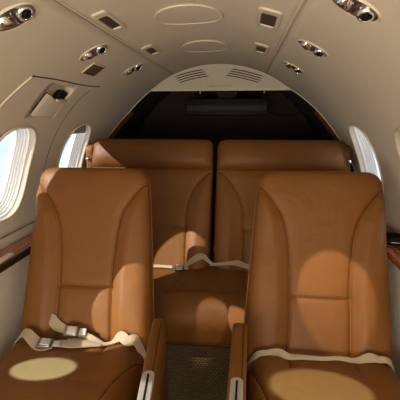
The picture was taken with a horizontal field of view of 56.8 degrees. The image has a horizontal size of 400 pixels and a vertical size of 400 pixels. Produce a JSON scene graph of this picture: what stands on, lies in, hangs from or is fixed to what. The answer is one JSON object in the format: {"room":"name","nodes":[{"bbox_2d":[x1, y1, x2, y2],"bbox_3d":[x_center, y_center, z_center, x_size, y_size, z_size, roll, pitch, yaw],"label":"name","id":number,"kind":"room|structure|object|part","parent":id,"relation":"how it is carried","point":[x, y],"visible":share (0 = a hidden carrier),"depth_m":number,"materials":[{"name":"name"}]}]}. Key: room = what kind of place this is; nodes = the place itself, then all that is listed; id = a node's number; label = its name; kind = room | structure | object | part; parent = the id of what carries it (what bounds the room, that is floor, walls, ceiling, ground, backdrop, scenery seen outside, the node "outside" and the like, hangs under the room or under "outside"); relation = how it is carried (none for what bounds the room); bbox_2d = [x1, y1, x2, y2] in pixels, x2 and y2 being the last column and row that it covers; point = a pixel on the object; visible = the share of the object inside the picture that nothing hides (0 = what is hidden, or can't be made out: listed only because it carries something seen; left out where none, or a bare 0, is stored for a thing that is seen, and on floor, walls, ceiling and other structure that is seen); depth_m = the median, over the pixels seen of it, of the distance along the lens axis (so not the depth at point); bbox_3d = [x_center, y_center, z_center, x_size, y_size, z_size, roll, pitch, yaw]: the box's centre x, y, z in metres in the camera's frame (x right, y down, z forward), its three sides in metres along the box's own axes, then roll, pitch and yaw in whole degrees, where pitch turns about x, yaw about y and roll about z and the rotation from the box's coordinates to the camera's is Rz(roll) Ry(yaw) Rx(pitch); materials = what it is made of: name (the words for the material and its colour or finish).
{"room":"aircraft cabin","nodes":[
{"label":"aircraft cabin","id":0,"kind":"room"},
{"bbox_2d":[0,0,173,239],"bbox_3d":[-0.594,-0.071,0.716,0.502,0.724,3.589,1,13,6],"label":"wall","id":1,"kind":"structure","parent":0,"point":[51,44],"depth_m":1.32,"materials":[{"name":"beige plastic"}]},
{"bbox_2d":[0,254,29,358],"bbox_3d":[-0.778,0.706,0.783,0.040,0.710,3.300,1,13,6],"label":"wall panel","id":2,"kind":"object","parent":1,"relation":"attached to","point":[13,280],"depth_m":1.35,"materials":[{"name":"beige plastic"}]},
{"bbox_2d":[0,224,32,249],"bbox_3d":[-0.848,0.352,0.608,0.020,0.054,3.100,1,13,6],"label":"trim","id":3,"kind":"structure","parent":1,"relation":"attached to","point":[16,236],"depth_m":1.48,"materials":[{"name":"beige plastic"}]},
{"bbox_2d":[0,232,32,272],"bbox_3d":[-0.804,0.401,0.475,0.100,0.035,2.670,1,13,6],"label":"ledge","id":4,"kind":"object","parent":1,"relation":"attached to","point":[18,250],"visible":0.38,"depth_m":1.37,"materials":[{"name":"brown wood"}]},
{"bbox_3d":[-0.762,0.406,0.471,0.014,0.028,2.670,1,13,6],"label":"edge rail","id":5,"kind":"part","parent":4,"relation":"part of","materials":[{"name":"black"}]},
{"bbox_2d":[0,126,36,222],"bbox_3d":[-0.718,-0.097,1.354,0.204,0.368,0.286,1,13,6],"label":"window","id":6,"kind":"structure","parent":1,"relation":"in","point":[20,136],"depth_m":1.46,"materials":[{"name":"beige plastic"}]},
{"bbox_2d":[0,2,38,32],"bbox_3d":[-0.403,-0.397,0.799,0.103,0.062,0.090,0,13,1],"label":"light","id":7,"kind":"object","parent":1,"relation":"attached to","point":[14,18],"visible":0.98,"depth_m":0.79,"materials":[{"name":"silver metal"}]},
{"bbox_2d":[15,7,33,20],"bbox_3d":[-0.381,-0.409,0.800,0.038,0.040,0.042,1,13,6],"label":"outlet","id":8,"kind":"object","parent":7,"relation":"attached to","point":[21,13],"depth_m":0.79,"materials":[{"name":"silver metal"}]},
{"bbox_2d":[0,75,99,171],"bbox_3d":[-0.606,-0.157,1.383,0.278,0.562,0.624,1,13,6],"label":"hatch","id":9,"kind":"object","parent":1,"relation":"attached to","point":[51,101],"visible":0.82,"depth_m":1.35,"materials":[{"name":"beige plastic"}]},
{"bbox_3d":[-0.527,-0.377,1.403,0.012,0.010,0.075,43,14,-4],"label":"lever","id":10,"kind":"part","parent":9,"relation":"part of","materials":[{"name":"beige plastic"}]},
{"bbox_2d":[57,123,90,167],"bbox_3d":[-0.659,-0.213,1.868,0.204,0.368,0.286,1,13,6],"label":"window","id":11,"kind":"structure","parent":1,"relation":"in","point":[77,136],"depth_m":1.97,"materials":[{"name":"beige plastic"}]},
{"bbox_2d":[73,125,85,133],"bbox_3d":[-0.599,-0.358,1.828,0.039,0.060,0.236,1,13,6],"label":"shade","id":12,"kind":"object","parent":11,"relation":"attached to","point":[81,129],"depth_m":1.85,"materials":[{"name":"brown plastic"}]},
{"bbox_2d":[81,62,105,75],"bbox_3d":[-0.396,-0.488,1.384,0.054,0.038,0.115,1,13,6],"label":"vent","id":13,"kind":"object","parent":1,"relation":"attached to","point":[93,69],"visible":1,"depth_m":1.37,"materials":[{"name":"beige plastic"}]},
{"bbox_2d":[79,43,108,61],"bbox_3d":[-0.354,-0.494,1.231,0.103,0.062,0.090,0,13,1],"label":"light","id":14,"kind":"object","parent":1,"relation":"attached to","point":[100,49],"visible":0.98,"depth_m":1.22,"materials":[{"name":"silver metal"}]},
{"bbox_2d":[95,46,105,54],"bbox_3d":[-0.332,-0.506,1.232,0.038,0.040,0.042,1,13,6],"label":"outlet","id":15,"kind":"object","parent":14,"relation":"attached to","point":[100,50],"depth_m":1.23,"materials":[{"name":"silver metal"}]},
{"bbox_2d":[54,0,174,73],"bbox_3d":[-0.338,-0.387,0.576,0.007,0.007,3.510,1,13,6],"label":"trim","id":16,"kind":"structure","parent":1,"relation":"attached to","point":[60,1],"depth_m":1.07,"materials":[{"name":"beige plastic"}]},
{"bbox_2d":[108,111,133,138],"bbox_3d":[-0.542,-0.416,2.327,0.073,0.287,0.371,9,16,36],"label":"trim","id":17,"kind":"structure","parent":1,"relation":"attached to","point":[113,134],"depth_m":2.34,"materials":[{"name":"brown wood"}]},
{"bbox_2d":[122,63,143,75],"bbox_3d":[-0.304,-0.592,1.667,0.103,0.062,0.090,0,13,1],"label":"light","id":18,"kind":"object","parent":1,"relation":"attached to","point":[137,67],"visible":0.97,"depth_m":1.65,"materials":[{"name":"silver metal"}]},
{"bbox_2d":[134,65,141,70],"bbox_3d":[-0.283,-0.604,1.669,0.038,0.040,0.042,1,13,6],"label":"outlet","id":19,"kind":"object","parent":18,"relation":"attached to","point":[137,67],"depth_m":1.66,"materials":[{"name":"silver metal"}]},
{"bbox_2d":[55,0,305,73],"bbox_3d":[-0.066,-0.431,0.600,0.566,0.081,3.637,1,13,6],"label":"ceiling","id":20,"kind":"structure","parent":0,"point":[237,28],"depth_m":1.24,"materials":[{"name":"beige plastic"}]},
{"bbox_2d":[91,10,125,31],"bbox_3d":[-0.254,-0.501,1.040,0.047,0.022,0.190,1,13,6],"label":"ceiling vent","id":21,"kind":"object","parent":20,"relation":"in","point":[105,18],"visible":1,"depth_m":1.02,"materials":[{"name":"beige plastic"}]},
{"bbox_2d":[99,16,118,28],"bbox_3d":[-0.254,-0.501,1.040,0.029,0.002,0.122,-17,10,10],"label":"grille","id":22,"kind":"object","parent":21,"relation":"attached to","point":[110,22],"depth_m":1.04,"materials":[{"name":"brown plastic"}]},
{"bbox_2d":[141,44,160,55],"bbox_3d":[-0.196,-0.605,1.495,0.051,0.023,0.180,1,13,6],"label":"ceiling vent","id":23,"kind":"object","parent":20,"relation":"in","point":[151,50],"visible":1,"depth_m":1.48,"materials":[{"name":"beige plastic"}]},
{"bbox_2d":[155,4,222,24],"bbox_3d":[-0.033,-0.549,1.103,0.201,0.020,0.206,1,13,4],"label":"access cover","id":24,"kind":"object","parent":20,"relation":"attached to","point":[180,14],"visible":1,"depth_m":1.09,"materials":[{"name":"beige plastic"}]},
{"bbox_2d":[182,40,228,51],"bbox_3d":[0.022,-0.658,1.592,0.201,0.020,0.246,1,13,5],"label":"access cover","id":25,"kind":"object","parent":20,"relation":"attached to","point":[199,45],"visible":0.99,"depth_m":1.57,"materials":[{"name":"beige plastic"}]},
{"bbox_2d":[151,64,290,90],"bbox_3d":[0.114,-0.724,2.197,0.851,0.140,0.154,1,13,6],"label":"panel","id":26,"kind":"object","parent":20,"relation":"attached to","point":[209,77],"visible":1,"depth_m":2.20,"materials":[{"name":"beige plastic"}]},
{"bbox_2d":[253,42,269,54],"bbox_3d":[0.247,-0.612,1.495,0.063,0.025,0.190,1,13,6],"label":"ceiling vent","id":27,"kind":"object","parent":20,"relation":"in","point":[259,48],"visible":0.97,"depth_m":1.48,"materials":[{"name":"beige plastic"}]},
{"bbox_2d":[255,7,282,30],"bbox_3d":[0.194,-0.512,1.049,0.071,0.027,0.200,1,13,6],"label":"ceiling vent","id":28,"kind":"object","parent":20,"relation":"in","point":[266,18],"visible":1,"depth_m":1.03,"materials":[{"name":"beige plastic"}]},
{"bbox_2d":[260,13,276,25],"bbox_3d":[0.194,-0.512,1.049,0.043,0.002,0.128,17,14,2],"label":"grille","id":29,"kind":"object","parent":28,"relation":"attached to","point":[262,13],"depth_m":1.05,"materials":[{"name":"brown plastic"}]},
{"bbox_2d":[137,90,314,261],"bbox_3d":[0.191,-0.217,3.023,1.700,1.700,0.030,1,13,6],"label":"wall","id":30,"kind":"structure","parent":0,"point":[168,119],"depth_m":2.92,"materials":[{"name":"black"}]},
{"bbox_2d":[113,90,354,171],"bbox_3d":[0.133,-0.129,2.509,1.584,1.530,1.048,1,13,6],"label":"wall","id":31,"kind":"structure","parent":0,"point":[144,107],"depth_m":2.62,"materials":[{"name":"black"}]},
{"bbox_2d":[185,91,268,115],"bbox_3d":[0.175,-0.635,2.408,0.530,0.167,0.175,1,13,6],"label":"rack","id":32,"kind":"object","parent":31,"relation":"attached to","point":[226,105],"visible":0.98,"depth_m":2.35,"materials":[{"name":"black plastic"}]},
{"bbox_2d":[185,99,268,115],"bbox_3d":[0.176,-0.603,2.423,0.530,0.098,0.160,1,13,6],"label":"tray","id":33,"kind":"object","parent":32,"relation":"on","point":[193,107],"depth_m":2.34,"materials":[{"name":"black plastic"}]},
{"bbox_3d":[0.175,-0.644,2.403,0.480,0.018,0.170,1,13,6],"label":"lid","id":34,"kind":"part","parent":32,"relation":"part of","materials":[{"name":"black plastic"}]},
{"bbox_2d":[107,89,355,171],"bbox_3d":[0.105,-0.459,2.173,1.499,0.666,0.547,1,13,6],"label":"trim","id":35,"kind":"structure","parent":31,"relation":"attached to","point":[291,89],"depth_m":2.19,"materials":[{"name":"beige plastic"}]},
{"bbox_2d":[267,0,399,233],"bbox_3d":[0.458,-0.045,0.603,0.502,0.724,3.589,1,13,6],"label":"wall","id":36,"kind":"structure","parent":0,"point":[358,84],"depth_m":1.19,"materials":[{"name":"beige plastic"}]},
{"bbox_2d":[265,0,307,73],"bbox_3d":[0.193,-0.374,0.518,0.007,0.007,3.510,1,13,6],"label":"trim","id":37,"kind":"structure","parent":36,"relation":"attached to","point":[302,1],"depth_m":1.07,"materials":[{"name":"beige plastic"}]},
{"bbox_2d":[282,61,304,73],"bbox_3d":[0.403,-0.575,1.591,0.103,0.062,0.090,3,13,11],"label":"light","id":38,"kind":"object","parent":36,"relation":"attached to","point":[296,69],"visible":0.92,"depth_m":1.58,"materials":[{"name":"silver metal"}]},
{"bbox_2d":[294,67,301,73],"bbox_3d":[0.425,-0.561,1.592,0.042,0.034,0.042,1,13,6],"label":"outlet","id":39,"kind":"object","parent":38,"relation":"attached to","point":[296,70],"depth_m":1.59,"materials":[{"name":"silver metal"}]},
{"bbox_2d":[297,39,328,57],"bbox_3d":[0.353,-0.477,1.154,0.103,0.062,0.090,3,13,11],"label":"light","id":40,"kind":"object","parent":36,"relation":"attached to","point":[318,52],"visible":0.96,"depth_m":1.14,"materials":[{"name":"silver metal"}]},
{"bbox_2d":[313,49,324,57],"bbox_3d":[0.375,-0.464,1.155,0.042,0.034,0.042,1,13,6],"label":"outlet","id":41,"kind":"object","parent":40,"relation":"attached to","point":[319,53],"depth_m":1.15,"materials":[{"name":"silver metal"}]},
{"bbox_2d":[314,111,351,164],"bbox_3d":[0.756,-0.360,2.079,0.073,0.287,0.371,-6,14,-24],"label":"trim","id":42,"kind":"structure","parent":36,"relation":"attached to","point":[316,113],"depth_m":2.10,"materials":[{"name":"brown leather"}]},
{"bbox_2d":[330,0,381,22],"bbox_3d":[0.304,-0.380,0.723,0.103,0.062,0.090,3,13,11],"label":"light","id":43,"kind":"object","parent":36,"relation":"attached to","point":[362,10],"visible":0.99,"depth_m":0.71,"materials":[{"name":"silver metal"}]},
{"bbox_2d":[355,7,374,22],"bbox_3d":[0.326,-0.367,0.724,0.042,0.034,0.042,1,13,6],"label":"outlet","id":44,"kind":"object","parent":43,"relation":"attached to","point":[363,14],"depth_m":0.72,"materials":[{"name":"silver metal"}]},
{"bbox_2d":[349,124,383,193],"bbox_3d":[0.767,-0.164,1.650,0.204,0.368,0.286,1,13,6],"label":"window","id":45,"kind":"structure","parent":36,"relation":"in","point":[372,165],"depth_m":1.75,"materials":[{"name":"beige plastic"}]},
{"bbox_2d":[386,229,399,269],"bbox_3d":[0.589,0.405,0.318,0.100,0.028,2.670,1,13,6],"label":"ledge","id":46,"kind":"object","parent":36,"relation":"attached to","point":[393,252],"visible":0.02,"depth_m":1.26,"materials":[{"name":"brown wood"}]},
{"bbox_2d":[386,232,399,245],"bbox_3d":[0.712,0.142,1.364,0.080,0.028,0.080,1,13,6],"label":"cup holder","id":47,"kind":"object","parent":46,"relation":"on","point":[392,238],"visible":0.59,"depth_m":1.34,"materials":[{"name":"black plastic"}]},
{"bbox_3d":[0.546,0.404,0.323,0.014,0.028,2.670,1,13,6],"label":"edge rail","id":48,"kind":"part","parent":46,"relation":"part of","materials":[{"name":"brown wood"}]},
{"bbox_2d":[388,259,399,378],"bbox_3d":[0.614,0.723,0.629,0.040,0.744,3.300,1,13,6],"label":"wall panel","id":49,"kind":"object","parent":36,"relation":"attached to","point":[393,271],"depth_m":1.27,"materials":[{"name":"beige plastic"}]},
{"bbox_2d":[394,128,399,157],"bbox_3d":[0.708,-0.048,1.136,0.204,0.368,0.286,1,13,6],"label":"window","id":50,"kind":"structure","parent":36,"relation":"in","point":[396,135],"depth_m":1.22,"materials":[{"name":"beige plastic"}]},
{"bbox_3d":[-0.040,1.040,1.166,1.560,0.040,4.300,1,13,6],"label":"floor","id":51,"kind":"structure","parent":0,"visible":0},
{"bbox_2d":[0,167,166,399],"bbox_3d":[-0.357,0.478,1.151,0.602,1.063,0.825,1,13,6],"label":"passenger seat","id":52,"kind":"object","parent":51,"relation":"on","point":[91,330],"visible":1,"depth_m":1.27,"materials":[{"name":"brown leather"}]},
{"bbox_2d":[0,337,143,399],"bbox_3d":[-0.428,0.566,1.073,0.470,0.137,0.590,1,13,6],"label":"seat cushion","id":53,"kind":"object","parent":52,"relation":"on","point":[67,368],"depth_m":1.10,"materials":[{"name":"brown leather"}]},
{"bbox_3d":[-0.388,0.225,1.346,0.478,0.654,0.337,1,13,6],"label":"backrest","id":54,"kind":"part","parent":52,"relation":"part of","materials":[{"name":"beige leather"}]},
{"bbox_3d":[-0.121,0.434,0.794,0.029,0.013,0.191,0,13,-1],"label":"latch plate","id":55,"kind":"part","parent":52,"relation":"part of","materials":[{"name":"silver metal"}]},
{"bbox_3d":[-0.122,0.633,0.981,0.038,0.476,0.448,0,13,-1],"label":"armrest","id":56,"kind":"part","parent":52,"relation":"part of","materials":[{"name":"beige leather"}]},
{"bbox_2d":[86,139,351,399],"bbox_3d":[0.045,0.298,1.790,1.386,1.135,0.671,1,13,6],"label":"seats","id":57,"kind":"object","parent":51,"relation":"on","point":[199,300],"visible":0.51,"depth_m":1.84,"materials":[{"name":"tan leather"},{"name":"beige fabric webbing"},{"name":"metal"}]},
{"bbox_3d":[-0.272,0.138,1.918,0.662,0.590,0.312,1,13,6],"label":"backrest","id":58,"kind":"part","parent":57,"relation":"part of","materials":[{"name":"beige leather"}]},
{"bbox_3d":[0.018,0.740,1.633,1.270,0.340,0.040,1,13,6],"label":"carpet panel","id":59,"kind":"part","parent":57,"relation":"part of","materials":[{"name":"brown carpet"}]},
{"bbox_2d":[153,266,247,347],"bbox_3d":[0.036,0.471,1.697,1.310,0.231,0.415,1,13,6],"label":"seat cushion","id":60,"kind":"object","parent":57,"relation":"on","point":[199,306],"depth_m":1.54,"materials":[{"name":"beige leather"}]},
{"bbox_3d":[0.402,0.154,1.845,0.662,0.590,0.312,1,13,6],"label":"backrest","id":61,"kind":"part","parent":57,"relation":"part of","materials":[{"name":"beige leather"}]},
{"bbox_2d":[226,171,399,399],"bbox_3d":[0.347,0.495,1.075,0.527,1.063,0.826,1,13,6],"label":"passenger seat","id":62,"kind":"object","parent":51,"relation":"on","point":[316,325],"visible":1,"depth_m":1.20,"materials":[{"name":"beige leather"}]},
{"bbox_3d":[0.074,0.439,0.772,0.029,0.013,0.191,2,13,8],"label":"latch plate","id":63,"kind":"part","parent":62,"relation":"part of","materials":[{"name":"silver metal"}]},
{"bbox_3d":[0.093,0.638,0.957,0.044,0.476,0.441,2,13,7],"label":"armrest","id":64,"kind":"part","parent":62,"relation":"part of","materials":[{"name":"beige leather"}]},
{"bbox_2d":[246,354,399,399],"bbox_3d":[0.356,0.585,0.988,0.470,0.137,0.590,1,13,6],"label":"seat cushion","id":65,"kind":"object","parent":62,"relation":"on","point":[268,376],"depth_m":1.06,"materials":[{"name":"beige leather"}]},
{"label":"outside","id":66,"kind":"structure","parent":0,"visible":0},
{"bbox_2d":[0,133,70,184],"bbox_3d":[-0.139,2.436,0.562,240.000,0.001,240.000,1,13,6],"label":"sky","id":67,"kind":"structure","parent":66,"point":[4,144],"depth_m":25.97,"materials":[{"name":"white"}]}
]}

